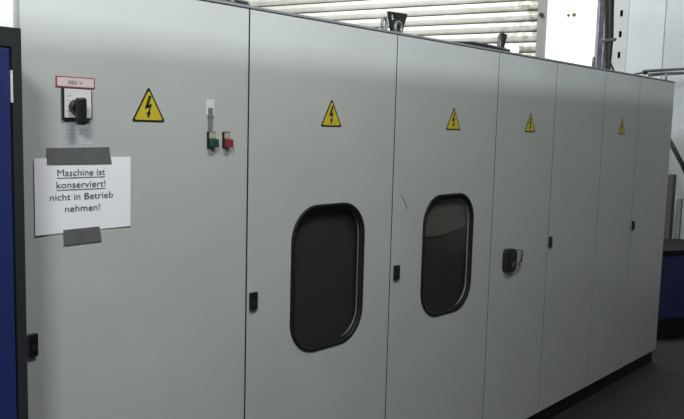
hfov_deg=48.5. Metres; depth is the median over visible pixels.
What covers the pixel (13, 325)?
tall cabinet
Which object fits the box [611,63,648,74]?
cable
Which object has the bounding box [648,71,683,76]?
pipe
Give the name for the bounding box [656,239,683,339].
cabinet
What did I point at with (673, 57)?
wall
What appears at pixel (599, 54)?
trim
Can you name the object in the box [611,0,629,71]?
post
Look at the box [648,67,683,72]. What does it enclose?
pipe
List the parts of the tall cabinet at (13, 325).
door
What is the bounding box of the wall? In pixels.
[604,0,683,238]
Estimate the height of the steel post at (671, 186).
1.340 m
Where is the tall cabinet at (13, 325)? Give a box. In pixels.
[0,26,27,418]
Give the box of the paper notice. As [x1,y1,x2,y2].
[34,147,130,245]
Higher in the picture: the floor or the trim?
the trim
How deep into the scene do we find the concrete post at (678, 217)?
7.14 m
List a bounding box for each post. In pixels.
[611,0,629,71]
[664,174,676,238]
[674,198,682,238]
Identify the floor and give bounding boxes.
[550,337,683,418]
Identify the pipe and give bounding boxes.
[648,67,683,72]
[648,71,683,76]
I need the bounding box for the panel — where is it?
[625,0,666,78]
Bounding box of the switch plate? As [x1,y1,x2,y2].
[64,88,90,117]
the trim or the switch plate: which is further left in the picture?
the switch plate
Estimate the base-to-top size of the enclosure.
2.196 m
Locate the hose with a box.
[601,0,616,69]
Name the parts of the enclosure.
voltage plate, switch knob, door, door, door, door handle, door, door, door, door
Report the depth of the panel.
7.20 m
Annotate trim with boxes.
[594,0,604,68]
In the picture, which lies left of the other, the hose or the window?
the window
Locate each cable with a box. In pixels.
[452,41,509,51]
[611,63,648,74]
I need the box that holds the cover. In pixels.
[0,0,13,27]
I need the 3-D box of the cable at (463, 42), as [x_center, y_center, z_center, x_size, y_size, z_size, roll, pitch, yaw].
[0.450,-0.799,3.679,1.093,0.028,0.334,-4,8,-39]
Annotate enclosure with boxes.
[13,0,675,418]
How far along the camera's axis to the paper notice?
2.14 m
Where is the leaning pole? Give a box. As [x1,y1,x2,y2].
[670,139,683,172]

